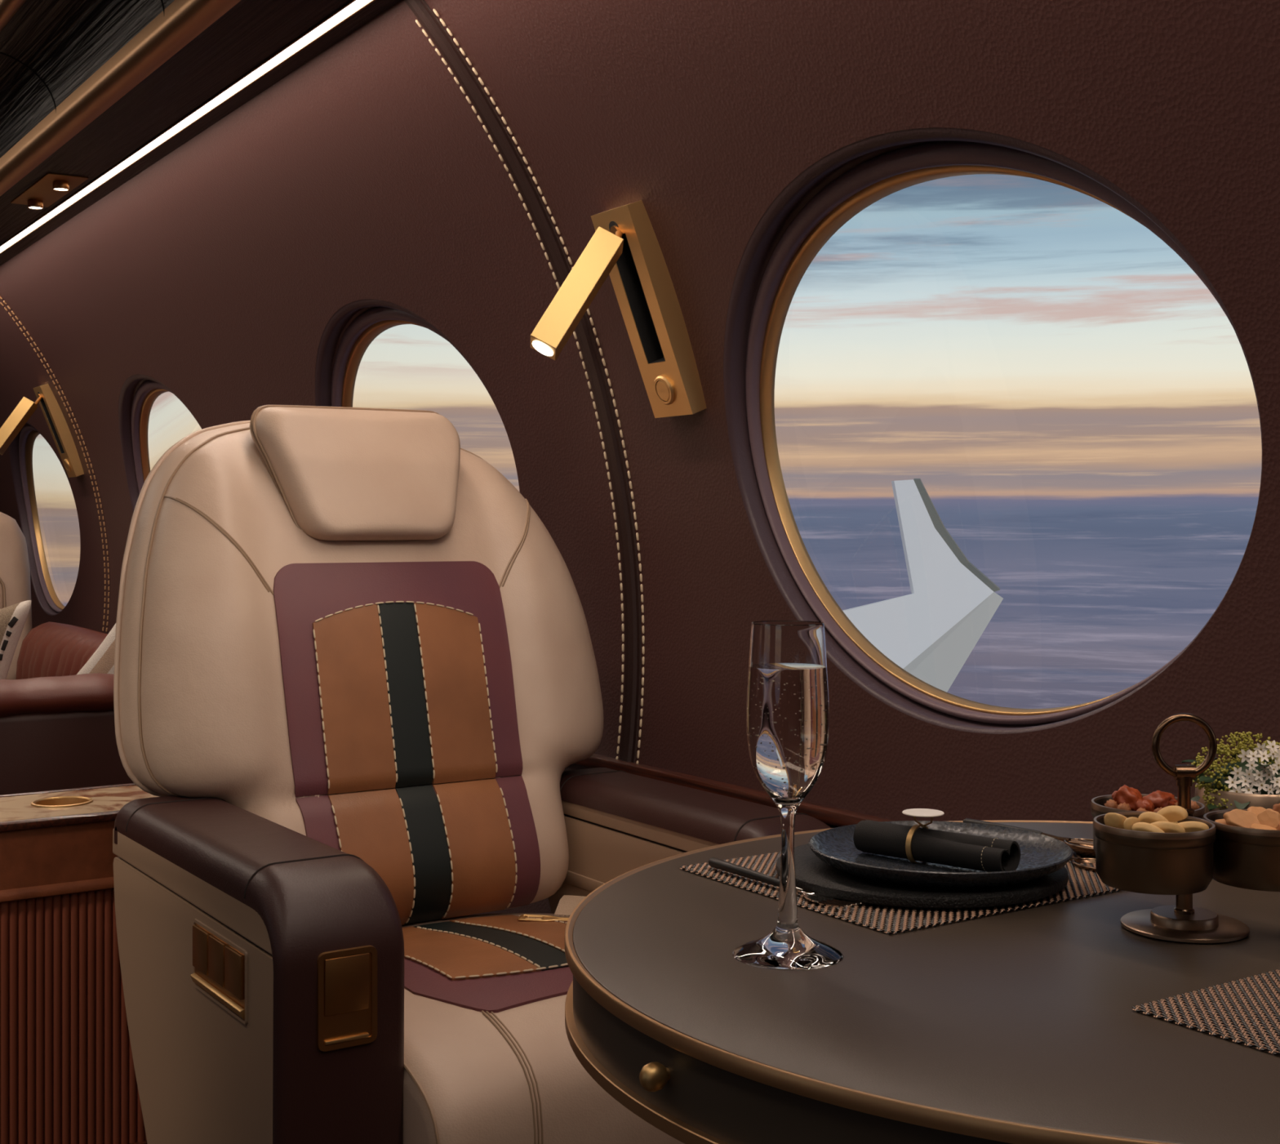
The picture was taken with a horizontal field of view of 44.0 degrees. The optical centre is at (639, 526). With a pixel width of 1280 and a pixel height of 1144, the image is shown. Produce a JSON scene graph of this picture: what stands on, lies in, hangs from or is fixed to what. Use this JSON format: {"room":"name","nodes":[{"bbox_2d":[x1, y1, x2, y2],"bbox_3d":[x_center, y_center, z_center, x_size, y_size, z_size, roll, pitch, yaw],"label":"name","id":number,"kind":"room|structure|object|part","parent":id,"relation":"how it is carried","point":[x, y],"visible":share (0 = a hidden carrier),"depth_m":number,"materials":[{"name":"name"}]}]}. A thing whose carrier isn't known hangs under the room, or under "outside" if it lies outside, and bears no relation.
{"room":"aircraft cabin","nodes":[
{"label":"aircraft cabin","id":0,"kind":"room"},
{"bbox_2d":[0,0,400,265],"bbox_3d":[-1.596,-0.890,3.384,1.100,0.197,10.600,0,0,-34],"label":"ceiling","id":1,"kind":"structure","parent":0,"point":[49,48],"depth_m":2.90,"materials":[{"name":"brown leather"}]},
{"bbox_2d":[0,0,26,31],"bbox_3d":[-1.541,-0.910,3.419,0.040,0.042,10.600,0,0,-34],"label":"trim","id":2,"kind":"structure","parent":1,"relation":"attached to","point":[8,8],"depth_m":2.75,"materials":[{"name":"brown wood"}]},
{"bbox_2d":[10,172,88,209],"bbox_3d":[-1.390,-0.780,3.719,0.088,0.022,0.375,0,0,-34],"label":"recessed light","id":3,"kind":"object","parent":1,"relation":"in","point":[51,187],"visible":1,"depth_m":3.70,"materials":[{"name":"gold metal"}]},
{"bbox_3d":[-1.473,-0.849,3.465,0.135,0.112,10.600,0,0,-34],"label":"arched panel","id":4,"kind":"part","parent":1,"relation":"part of","materials":[{"name":"black wood"}]},
{"bbox_2d":[0,0,240,195],"bbox_3d":[-1.393,-0.792,3.518,0.060,0.044,10.600,0,0,-34],"label":"trim","id":5,"kind":"structure","parent":1,"relation":"attached to","point":[182,21],"depth_m":2.79,"materials":[{"name":"brown wood"}]},
{"bbox_2d":[0,0,375,253],"bbox_3d":[-1.236,-0.796,3.623,0.027,0.028,10.580,0,0,-34],"label":"recessed light","id":6,"kind":"object","parent":1,"relation":"in","point":[351,7],"visible":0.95,"depth_m":2.99,"materials":[{"name":"glowing white light diffuser"},{"name":"plastic"}]},
{"bbox_2d":[0,0,1279,915],"bbox_3d":[-1.021,0.094,3.767,0.411,1.812,10.603,0,0,-34],"label":"wall","id":7,"kind":"structure","parent":0,"point":[216,273],"depth_m":2.37,"materials":[{"name":"red leather"}]},
{"bbox_2d":[8,422,65,615],"bbox_3d":[-2.207,-0.032,5.858,0.195,0.734,0.895,0,0,-34],"label":"window","id":8,"kind":"structure","parent":7,"relation":"in","point":[20,450],"depth_m":6.17,"materials":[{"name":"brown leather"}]},
{"bbox_2d":[0,383,84,477],"bbox_3d":[-2.006,-0.323,5.260,0.317,0.313,0.130,0,0,-34],"label":"wall lamp","id":9,"kind":"object","parent":7,"relation":"attached to","point":[55,420],"visible":1,"depth_m":5.26,"materials":[{"name":"gold metal"}]},
{"bbox_3d":[-2.002,-0.417,5.253,0.020,0.054,0.066,0,0,7],"label":"pivot arm","id":10,"kind":"part","parent":9,"relation":"part of","materials":[{"name":"gold metal"}]},
{"bbox_3d":[-1.946,-0.323,5.318,0.154,0.313,0.100,0,0,-34],"label":"plate","id":11,"kind":"part","parent":9,"relation":"part of","materials":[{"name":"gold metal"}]},
{"bbox_2d":[63,458,71,471],"bbox_3d":[-1.928,-0.206,5.330,0.021,0.044,0.046,0,0,-34],"label":"switch","id":12,"kind":"object","parent":9,"relation":"attached to","point":[67,464],"depth_m":5.32,"materials":[{"name":"gold metal"}]},
{"bbox_2d":[0,294,110,634],"bbox_3d":[-1.936,-0.056,5.140,0.414,1.514,0.060,0,0,-34],"label":"trim","id":13,"kind":"structure","parent":7,"relation":"attached to","point":[94,482],"depth_m":5.21,"materials":[{"name":"red leather"}]},
{"bbox_2d":[118,373,200,511],"bbox_3d":[-1.352,-0.070,4.560,0.213,0.734,0.895,0,0,-34],"label":"window","id":14,"kind":"structure","parent":7,"relation":"in","point":[139,393],"depth_m":4.80,"materials":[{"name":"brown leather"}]},
{"bbox_2d":[315,298,503,423],"bbox_3d":[-0.482,-0.094,3.246,0.224,0.732,0.895,0,0,-34],"label":"window","id":15,"kind":"structure","parent":7,"relation":"in","point":[347,335],"depth_m":3.37,"materials":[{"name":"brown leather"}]},
{"bbox_2d":[404,0,644,763],"bbox_3d":[-0.182,-0.056,2.507,0.417,1.514,0.065,0,0,-34],"label":"trim","id":16,"kind":"structure","parent":7,"relation":"attached to","point":[421,10],"depth_m":2.58,"materials":[{"name":"black leather"}]},
{"bbox_2d":[530,200,706,417],"bbox_3d":[-0.042,-0.323,2.315,0.317,0.313,0.130,0,0,-34],"label":"wall lamp","id":17,"kind":"object","parent":7,"relation":"attached to","point":[624,246],"visible":1,"depth_m":2.33,"materials":[{"name":"gold metal"}]},
{"bbox_2d":[608,221,617,231],"bbox_3d":[-0.038,-0.439,2.335,0.009,0.022,0.023,0,0,-34],"label":"socket","id":18,"kind":"object","parent":17,"relation":"attached to","point":[613,225],"depth_m":2.33,"materials":[{"name":"black"}]},
{"bbox_3d":[-0.038,-0.417,2.307,0.020,0.054,0.066,0,0,7],"label":"pivot arm","id":19,"kind":"part","parent":17,"relation":"part of","materials":[{"name":"gold metal"}]},
{"bbox_3d":[0.018,-0.323,2.373,0.154,0.313,0.100,0,0,-34],"label":"plate","id":20,"kind":"part","parent":17,"relation":"part of","materials":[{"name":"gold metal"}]},
{"bbox_2d":[653,375,675,404],"bbox_3d":[0.036,-0.206,2.385,0.021,0.044,0.046,0,0,-34],"label":"switch","id":21,"kind":"object","parent":17,"relation":"attached to","point":[664,385],"depth_m":2.38,"materials":[{"name":"gold metal"}]},
{"bbox_2d":[575,753,895,826],"bbox_3d":[0.299,0.397,2.123,0.030,0.020,5.600,0,0,-34],"label":"trim","id":22,"kind":"structure","parent":7,"relation":"attached to","point":[833,815],"depth_m":2.36,"materials":[{"name":"red wood"}]},
{"bbox_2d":[722,127,1265,733],"bbox_3d":[0.369,-0.105,1.963,0.231,0.737,0.895,0,0,-34],"label":"window","id":23,"kind":"structure","parent":7,"relation":"in","point":[827,194],"depth_m":2.12,"materials":[{"name":"brown plastic"}]},
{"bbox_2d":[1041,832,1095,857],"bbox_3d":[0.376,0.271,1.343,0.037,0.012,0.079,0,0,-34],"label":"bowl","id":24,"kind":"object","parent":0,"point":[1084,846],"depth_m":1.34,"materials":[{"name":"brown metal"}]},
{"bbox_3d":[-2.053,1.020,3.078,2.440,0.040,10.600,0,0,-34],"label":"floor","id":25,"kind":"structure","parent":0,"visible":0},
{"bbox_2d":[0,511,31,679],"bbox_3d":[-2.435,0.463,5.365,0.722,1.075,0.610,0,0,-34],"label":"seat","id":26,"kind":"object","parent":25,"relation":"on","point":[15,570],"visible":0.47,"depth_m":5.41,"materials":[{"name":"beige leather"}]},
{"bbox_2d":[0,621,133,795],"bbox_3d":[-1.710,0.637,4.177,0.950,0.665,2.273,0,0,-34],"label":"sofa","id":27,"kind":"object","parent":25,"relation":"on","point":[57,726],"visible":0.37,"depth_m":3.21,"materials":[{"name":"brown leather"}]},
{"bbox_2d":[0,600,31,679],"bbox_3d":[-1.708,0.352,3.999,0.344,0.334,0.090,0,0,0],"label":"woven cushion","id":28,"kind":"object","parent":27,"relation":"on","point":[13,618],"visible":0.98,"depth_m":3.98,"materials":[{"name":"white fabric"}]},
{"bbox_2d":[16,621,107,679],"bbox_3d":[-1.438,0.478,4.443,0.163,0.324,2.132,0,0,-34],"label":"cushion","id":29,"kind":"object","parent":27,"relation":"on","point":[50,649],"depth_m":4.94,"materials":[{"name":"brown leather"}]},
{"bbox_3d":[-1.125,0.670,3.300,0.940,0.600,0.115,0,0,-34],"label":"arm","id":30,"kind":"part","parent":27,"relation":"part of","materials":[{"name":"red leather"}]},
{"bbox_2d":[76,623,115,674],"bbox_3d":[-1.128,0.345,3.593,0.346,0.346,0.084,0,0,-3],"label":"striped cushion","id":31,"kind":"object","parent":27,"relation":"on","point":[102,661],"visible":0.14,"depth_m":3.56,"materials":[{"name":"white fabric"}]},
{"bbox_2d":[0,782,159,1143],"bbox_3d":[-0.911,0.723,2.587,0.571,0.554,0.271,0,0,-34],"label":"console","id":32,"kind":"object","parent":25,"relation":"on","point":[68,1073],"visible":0.45,"depth_m":2.45,"materials":[{"name":"brown wood"}]},
{"bbox_2d":[112,404,831,1143],"bbox_3d":[-0.297,0.406,2.245,0.815,1.187,1.088,0,0,-34],"label":"seat","id":33,"kind":"object","parent":25,"relation":"on","point":[356,682],"visible":0.94,"depth_m":2.21,"materials":[{"name":"beige leather"}]},
{"bbox_3d":[-0.490,0.428,1.942,0.142,0.040,0.609,0,0,-34],"label":"trim","id":34,"kind":"part","parent":33,"relation":"part of","materials":[{"name":"beige leather"}]},
{"bbox_3d":[-0.489,0.704,1.940,0.142,0.512,0.606,0,0,-34],"label":"panel","id":35,"kind":"part","parent":33,"relation":"part of","materials":[{"name":"beige leather"}]},
{"bbox_2d":[195,922,244,1019],"bbox_3d":[-0.475,0.500,1.789,0.001,0.072,0.172,0,0,-34],"label":"switch","id":36,"kind":"object","parent":33,"relation":"attached to","point":[220,949],"depth_m":1.78,"materials":[{"name":"gold metal"}]},
{"bbox_3d":[-0.475,0.500,1.789,0.003,0.080,0.180,0,0,-34],"label":"switch frame","id":37,"kind":"part","parent":33,"relation":"part of","materials":[{"name":"gold metal"}]},
{"bbox_3d":[-0.311,0.500,1.681,0.068,0.104,0.005,0,0,-34],"label":"latch frame","id":38,"kind":"part","parent":33,"relation":"part of","materials":[{"name":"gold metal"}]},
{"bbox_3d":[-0.396,0.340,2.249,0.101,0.453,0.130,0,0,-34],"label":"panel","id":39,"kind":"part","parent":33,"relation":"part of","materials":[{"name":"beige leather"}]},
{"bbox_3d":[-0.393,0.207,2.401,0.736,0.737,0.366,0,0,-34],"label":"backrest","id":40,"kind":"part","parent":33,"relation":"part of","materials":[{"name":"beige leather"}]},
{"bbox_3d":[-0.260,0.340,2.339,0.102,0.453,0.130,0,0,-34],"label":"panel","id":41,"kind":"part","parent":33,"relation":"part of","materials":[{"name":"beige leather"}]},
{"bbox_3d":[-0.264,0.555,2.051,0.101,0.039,0.365,0,0,-34],"label":"seat panel","id":42,"kind":"part","parent":33,"relation":"part of","materials":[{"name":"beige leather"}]},
{"bbox_3d":[-0.129,0.555,2.141,0.102,0.039,0.365,0,0,-34],"label":"seat panel","id":43,"kind":"part","parent":33,"relation":"part of","materials":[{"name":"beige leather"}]},
{"bbox_3d":[-0.159,0.710,2.040,0.516,0.340,0.590,0,0,-34],"label":"seat","id":44,"kind":"part","parent":33,"relation":"part of","materials":[{"name":"beige leather"}]},
{"bbox_3d":[0.062,0.704,2.308,0.138,0.512,0.606,0,0,-34],"label":"panel","id":45,"kind":"part","parent":33,"relation":"part of","materials":[{"name":"beige leather"}]},
{"bbox_3d":[0.061,0.436,2.310,0.138,0.026,0.608,0,0,-34],"label":"trim","id":46,"kind":"part","parent":33,"relation":"part of","materials":[{"name":"beige leather"}]},
{"bbox_2d":[564,819,1279,1143],"bbox_3d":[0.347,0.640,1.100,0.820,0.721,0.808,0,0,-34],"label":"round table","id":47,"kind":"object","parent":25,"relation":"on","point":[1021,1026],"visible":0.7,"depth_m":0.91,"materials":[{"name":"brown wood"}]},
{"bbox_3d":[0.009,0.307,0.886,0.018,0.016,0.014,0,0,-34],"label":"knob","id":48,"kind":"part","parent":47,"relation":"part of","materials":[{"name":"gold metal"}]},
{"bbox_2d":[732,620,843,969],"bbox_3d":[0.097,0.171,1.036,0.072,0.217,0.072,0,0,-6],"label":"champagne flute","id":49,"kind":"object","parent":47,"relation":"on","point":[788,705],"visible":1,"depth_m":1.02,"materials":[{"name":"clear glass"}]},
{"bbox_2d":[680,840,1119,933],"bbox_3d":[0.246,0.278,1.285,0.348,0.003,0.252,0,0,-34],"label":"placemat","id":50,"kind":"object","parent":47,"relation":"on","point":[1081,882],"visible":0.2,"depth_m":1.17,"materials":[{"name":"black woven textile"}]},
{"bbox_2d":[708,857,861,906],"bbox_3d":[0.106,0.272,1.211,0.018,0.009,0.174,0,0,-34],"label":"knife","id":51,"kind":"object","parent":50,"relation":"on","point":[713,862],"visible":0.87,"depth_m":1.22,"materials":[{"name":"black"}]},
{"bbox_3d":[0.086,0.272,1.241,0.008,0.008,0.102,0,0,-34],"label":"handle","id":52,"kind":"part","parent":51,"relation":"part of","materials":[{"name":"black metal"}]},
{"bbox_2d":[775,843,1068,908],"bbox_3d":[0.221,0.271,1.252,0.227,0.011,0.227,0,0,-34],"label":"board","id":53,"kind":"object","parent":50,"relation":"on","point":[813,874],"visible":0.45,"depth_m":1.16,"materials":[{"name":"black ceramic"}]},
{"bbox_2d":[808,820,1073,887],"bbox_3d":[0.233,0.256,1.236,0.202,0.017,0.202,0,0,-34],"label":"dinner plate","id":54,"kind":"object","parent":53,"relation":"on","point":[1041,855],"visible":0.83,"depth_m":1.23,"materials":[{"name":"black ceramic"}]},
{"bbox_2d":[853,819,1020,871],"bbox_3d":[0.228,0.248,1.229,0.131,0.026,0.034,0,0,41],"label":"rolled napkin","id":55,"kind":"object","parent":54,"relation":"on","point":[975,852],"visible":0.85,"depth_m":1.21,"materials":[{"name":"black fabric"}]},
{"bbox_2d":[902,808,944,862],"bbox_3d":[0.220,0.243,1.234,0.034,0.041,0.032,0,0,-34],"label":"napkin ring","id":56,"kind":"object","parent":55,"relation":"attached to","point":[920,812],"visible":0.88,"depth_m":1.23,"materials":[{"name":"gold metal"}]},
{"bbox_2d":[963,817,1095,857],"bbox_3d":[0.352,0.270,1.376,0.040,0.014,0.162,0,0,-34],"label":"spoon","id":57,"kind":"object","parent":50,"relation":"on","point":[1084,846],"visible":0.57,"depth_m":1.35,"materials":[{"name":"black"}]},
{"bbox_3d":[0.321,0.267,1.403,0.007,0.007,0.083,0,0,-41],"label":"handle","id":58,"kind":"part","parent":57,"relation":"part of","materials":[{"name":"black"}]},
{"bbox_2d":[1069,856,1096,871],"bbox_3d":[0.349,0.277,1.326,0.039,0.014,0.152,0,0,-34],"label":"fork","id":59,"kind":"object","parent":50,"relation":"on","point":[1075,860],"visible":0.27,"depth_m":1.30,"materials":[{"name":"gold"}]},
{"bbox_2d":[1090,712,1279,943],"bbox_3d":[0.372,0.205,1.092,0.150,0.150,0.166,0,0,-34],"label":"stand","id":60,"kind":"object","parent":47,"relation":"on","point":[1180,864],"visible":0.87,"depth_m":1.05,"materials":[{"name":"brown metal"}]},
{"bbox_2d":[1104,799,1118,808],"bbox_3d":[0.338,0.202,1.136,0.010,0.013,0.010,0,0,21],"label":"nut","id":61,"kind":"object","parent":60,"relation":"in","point":[1110,803],"visible":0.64,"depth_m":1.13,"materials":[{"name":"brown food"}]},
{"bbox_2d":[1103,812,1127,828],"bbox_3d":[0.322,0.200,1.069,0.017,0.014,0.007,0,0,22],"label":"nut","id":62,"kind":"object","parent":60,"relation":"in","point":[1111,819],"visible":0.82,"depth_m":1.07,"materials":[{"name":"beige food"}]},
{"bbox_2d":[1116,801,1131,810],"bbox_3d":[0.344,0.203,1.126,0.011,0.014,0.010,0,0,-15],"label":"nut","id":63,"kind":"object","parent":60,"relation":"in","point":[1123,806],"visible":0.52,"depth_m":1.12,"materials":[{"name":"brown food"}]},
{"bbox_2d":[1111,784,1142,810],"bbox_3d":[0.351,0.197,1.138,0.022,0.022,0.019,0,0,10],"label":"chunk","id":64,"kind":"object","parent":60,"relation":"in","point":[1130,795],"visible":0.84,"depth_m":1.13,"materials":[{"name":"red food"}]},
{"bbox_2d":[1123,816,1139,830],"bbox_3d":[0.332,0.202,1.066,0.007,0.014,0.016,0,0,37],"label":"nut","id":65,"kind":"object","parent":60,"relation":"in","point":[1128,822],"visible":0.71,"depth_m":1.06,"materials":[{"name":"beige food"}]},
{"bbox_2d":[1136,807,1148,811],"bbox_3d":[0.355,0.204,1.118,0.010,0.012,0.012,0,0,-37],"label":"nut","id":66,"kind":"object","parent":60,"relation":"in","point":[1140,809],"visible":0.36,"depth_m":1.12,"materials":[{"name":"brown food"}]},
{"bbox_2d":[1133,799,1154,811],"bbox_3d":[0.359,0.202,1.129,0.013,0.016,0.016,0,0,-24],"label":"chunk","id":67,"kind":"object","parent":60,"relation":"in","point":[1148,804],"visible":0.54,"depth_m":1.12,"materials":[{"name":"red food"}]},
{"bbox_2d":[1131,822,1164,832],"bbox_3d":[0.339,0.203,1.053,0.023,0.014,0.009,0,0,26],"label":"nut","id":68,"kind":"object","parent":60,"relation":"on","point":[1138,826],"visible":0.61,"depth_m":1.05,"materials":[{"name":"beige food"}]},
{"bbox_2d":[1090,793,1205,851],"bbox_3d":[0.365,0.220,1.140,0.079,0.043,0.079,0,0,-34],"label":"bowl","id":69,"kind":"object","parent":60,"relation":"on","point":[1098,807],"depth_m":1.12,"materials":[{"name":"brown metal"}]},
{"bbox_2d":[1137,811,1168,823],"bbox_3d":[0.347,0.200,1.068,0.021,0.015,0.009,0,0,26],"label":"nut","id":70,"kind":"object","parent":60,"relation":"in","point":[1149,817],"visible":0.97,"depth_m":1.06,"materials":[{"name":"beige food"}]},
{"bbox_2d":[1093,811,1215,894],"bbox_3d":[0.350,0.220,1.069,0.088,0.043,0.079,0,0,-34],"label":"bowl","id":71,"kind":"object","parent":60,"relation":"on","point":[1156,863],"depth_m":1.03,"materials":[{"name":"brown metal"}]},
{"bbox_2d":[1153,806,1162,812],"bbox_3d":[0.367,0.205,1.118,0.011,0.013,0.010,0,1,-41],"label":"nut","id":72,"kind":"object","parent":60,"relation":"in","point":[1157,809],"visible":0.12,"depth_m":1.12,"materials":[{"name":"brown food"}]},
{"bbox_2d":[1141,790,1176,808],"bbox_3d":[0.372,0.198,1.136,0.025,0.018,0.020,0,0,-23],"label":"chunk","id":73,"kind":"object","parent":60,"relation":"in","point":[1159,798],"visible":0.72,"depth_m":1.13,"materials":[{"name":"red food"}]},
{"bbox_2d":[1150,821,1185,832],"bbox_3d":[0.351,0.202,1.055,0.025,0.011,0.009,0,0,2],"label":"nut","id":74,"kind":"object","parent":60,"relation":"in","point":[1166,826],"visible":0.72,"depth_m":1.05,"materials":[{"name":"beige food"}]},
{"bbox_2d":[1156,804,1187,822],"bbox_3d":[0.360,0.197,1.074,0.023,0.016,0.009,0,0,38],"label":"nut","id":75,"kind":"object","parent":60,"relation":"in","point":[1173,813],"visible":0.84,"depth_m":1.07,"materials":[{"name":"beige food"}]},
{"bbox_3d":[0.379,0.152,1.103,0.045,0.045,0.005,0,0,0],"label":"ring handle","id":76,"kind":"part","parent":60,"relation":"part of","materials":[{"name":"brown metal"}]},
{"bbox_2d":[1177,821,1208,832],"bbox_3d":[0.368,0.201,1.060,0.025,0.009,0.008,0,0,9],"label":"nut","id":77,"kind":"object","parent":60,"relation":"on","point":[1189,826],"visible":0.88,"depth_m":1.06,"materials":[{"name":"beige food"}]},
{"bbox_2d":[1191,800,1199,809],"bbox_3d":[0.395,0.203,1.134,0.010,0.014,0.010,0,0,-20],"label":"nut","id":78,"kind":"object","parent":60,"relation":"in","point":[1194,806],"visible":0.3,"depth_m":1.13,"materials":[{"name":"brown food"}]},
{"bbox_2d":[1214,818,1226,824],"bbox_3d":[0.399,0.203,1.075,0.018,0.008,0.016,0,0,39],"label":"biscuit","id":79,"kind":"object","parent":60,"relation":"on","point":[1219,820],"visible":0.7,"depth_m":1.08,"materials":[{"name":"beige food"}]},
{"bbox_2d":[1202,808,1279,891],"bbox_3d":[0.422,0.220,1.079,0.080,0.043,0.089,0,0,-34],"label":"bowl","id":80,"kind":"object","parent":60,"relation":"on","point":[1247,858],"depth_m":1.05,"materials":[{"name":"brown metal"}]},
{"bbox_2d":[1222,808,1260,827],"bbox_3d":[0.409,0.199,1.071,0.027,0.015,0.013,0,0,6],"label":"biscuit","id":81,"kind":"object","parent":60,"relation":"on","point":[1235,817],"visible":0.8,"depth_m":1.07,"materials":[{"name":"beige food"}]},
{"bbox_2d":[1247,806,1266,815],"bbox_3d":[0.427,0.201,1.083,0.022,0.017,0.017,0,0,28],"label":"biscuit","id":82,"kind":"object","parent":60,"relation":"in","point":[1256,810],"visible":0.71,"depth_m":1.09,"materials":[{"name":"beige food"}]},
{"bbox_2d":[1249,823,1276,830],"bbox_3d":[0.418,0.204,1.057,0.016,0.009,0.024,0,0,-40],"label":"biscuit","id":83,"kind":"object","parent":60,"relation":"on","point":[1253,825],"visible":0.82,"depth_m":1.06,"materials":[{"name":"beige food"}]},
{"bbox_2d":[1257,808,1279,828],"bbox_3d":[0.424,0.199,1.067,0.017,0.019,0.011,0,0,32],"label":"biscuit","id":84,"kind":"object","parent":60,"relation":"on","point":[1269,817],"visible":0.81,"depth_m":1.06,"materials":[{"name":"beige food"}]},
{"bbox_2d":[1272,803,1279,813],"bbox_3d":[0.437,0.198,1.077,0.016,0.021,0.018,0,0,-38],"label":"walnut","id":85,"kind":"object","parent":60,"relation":"in","point":[1276,806],"visible":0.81,"depth_m":1.07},
{"bbox_2d":[1131,968,1279,1054],"bbox_3d":[0.498,0.278,0.907,0.348,0.003,0.252,0,0,-34],"label":"placemat","id":86,"kind":"object","parent":47,"relation":"on","point":[1259,996],"visible":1,"depth_m":0.91,"materials":[{"name":"black woven fabric"}]},
{"bbox_2d":[1181,731,1279,813],"bbox_3d":[0.509,0.226,1.292,0.129,0.109,0.118,0,0,-34],"label":"potted flowers","id":87,"kind":"object","parent":47,"relation":"on","point":[1253,779],"visible":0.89,"depth_m":1.27,"materials":[{"name":"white plant"}]},
{"bbox_3d":[0.475,0.204,1.268,0.012,0.011,0.002,0,-30,20],"label":"flower","id":88,"kind":"part","parent":87,"relation":"part of","materials":[{"name":"white plant"}]},
{"label":"flower","id":89,"kind":"part","parent":87,"relation":"part of","materials":[{"name":"white plant"}]},
{"bbox_3d":[0.505,0.246,1.298,0.096,0.068,0.096,0,0,-34],"label":"pot","id":90,"kind":"part","parent":87,"relation":"part of","materials":[{"name":"beige ceramic"}]},
{"bbox_3d":[0.478,0.197,1.267,0.011,0.010,0.002,0,-5,13],"label":"flower","id":91,"kind":"part","parent":87,"relation":"part of","materials":[{"name":"white plant"}]},
{"bbox_3d":[0.485,0.184,1.269,0.013,0.011,0.002,0,-2,19],"label":"flower","id":92,"kind":"part","parent":87,"relation":"part of","materials":[{"name":"white plant"}]},
{"bbox_3d":[0.483,0.203,1.263,0.011,0.010,0.002,0,-25,17],"label":"flower","id":93,"kind":"part","parent":87,"relation":"part of","materials":[{"name":"white plant"}]},
{"bbox_3d":[0.485,0.209,1.261,0.012,0.011,0.002,0,-34,21],"label":"flower","id":94,"kind":"part","parent":87,"relation":"part of","materials":[{"name":"white plant"}]},
{"bbox_3d":[0.486,0.197,1.262,0.010,0.009,0.001,0,0,16],"label":"flower","id":95,"kind":"part","parent":87,"relation":"part of","materials":[{"name":"white plant"}]},
{"bbox_3d":[0.488,0.190,1.264,0.011,0.009,0.001,0,-13,-2],"label":"flower","id":96,"kind":"part","parent":87,"relation":"part of","materials":[{"name":"white plant"}]},
{"bbox_3d":[0.491,0.183,1.266,0.011,0.010,0.002,0,-27,14],"label":"flower","id":97,"kind":"part","parent":87,"relation":"part of","materials":[{"name":"white plant"}]},
{"bbox_3d":[0.489,0.202,1.260,0.011,0.010,0.001,0,-6,13],"label":"flower","id":98,"kind":"part","parent":87,"relation":"part of","materials":[{"name":"white plant"}]},
{"bbox_3d":[0.492,0.197,1.259,0.011,0.010,0.002,0,-36,28],"label":"flower","id":99,"kind":"part","parent":87,"relation":"part of","materials":[{"name":"white plant"}]},
{"bbox_3d":[0.497,0.178,1.267,0.011,0.010,0.002,0,2,13],"label":"flower","id":100,"kind":"part","parent":87,"relation":"part of","materials":[{"name":"white plant"}]},
{"bbox_3d":[0.494,0.205,1.257,0.012,0.011,0.002,0,-39,12],"label":"flower","id":101,"kind":"part","parent":87,"relation":"part of","materials":[{"name":"white plant"}]},
{"bbox_3d":[0.498,0.183,1.264,0.011,0.010,0.002,0,-33,4],"label":"flower","id":102,"kind":"part","parent":87,"relation":"part of","materials":[{"name":"white plant"}]},
{"bbox_3d":[0.497,0.192,1.260,0.011,0.009,0.001,0,-18,-23],"label":"flower","id":103,"kind":"part","parent":87,"relation":"part of","materials":[{"name":"white plant"}]},
{"bbox_3d":[0.500,0.197,1.257,0.011,0.009,0.001,0,5,-3],"label":"flower","id":104,"kind":"part","parent":87,"relation":"part of","materials":[{"name":"white plant"}]},
{"label":"flower","id":105,"kind":"part","parent":87,"relation":"part of","materials":[{"name":"white plant"}]},
{"label":"flower","id":106,"kind":"part","parent":87,"relation":"part of","materials":[{"name":"white plant"}]},
{"bbox_3d":[0.505,0.181,1.263,0.010,0.009,0.001,0,-20,-26],"label":"flower","id":107,"kind":"part","parent":87,"relation":"part of","materials":[{"name":"white plant"}]},
{"bbox_3d":[0.503,0.193,1.258,0.011,0.009,0.001,0,-31,-21],"label":"flower","id":108,"kind":"part","parent":87,"relation":"part of","materials":[{"name":"white plant"}]},
{"bbox_3d":[0.505,0.202,1.255,0.011,0.010,0.001,0,-30,22],"label":"flower","id":109,"kind":"part","parent":87,"relation":"part of","materials":[{"name":"white plant"}]},
{"bbox_3d":[0.507,0.189,1.258,0.010,0.009,0.001,0,-11,10],"label":"flower","id":110,"kind":"part","parent":87,"relation":"part of","materials":[{"name":"white plant"}]},
{"bbox_3d":[0.507,0.207,1.254,0.011,0.010,0.001,0,-36,31],"label":"flower","id":111,"kind":"part","parent":87,"relation":"part of","materials":[{"name":"white plant"}]},
{"bbox_3d":[0.511,0.182,1.261,0.013,0.011,0.002,0,-4,4],"label":"flower","id":112,"kind":"part","parent":87,"relation":"part of","materials":[{"name":"white plant"}]},
{"label":"outside","id":113,"kind":"structure","parent":0,"visible":0},
{"bbox_2d":[842,478,1003,692],"bbox_3d":[1.157,0.637,9.043,1.819,1.827,0.109,0,0,-1],"label":"aircraft wing","id":114,"kind":"object","parent":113,"point":[931,632],"visible":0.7,"depth_m":9.00,"materials":[{"name":"white paint"}]}
]}

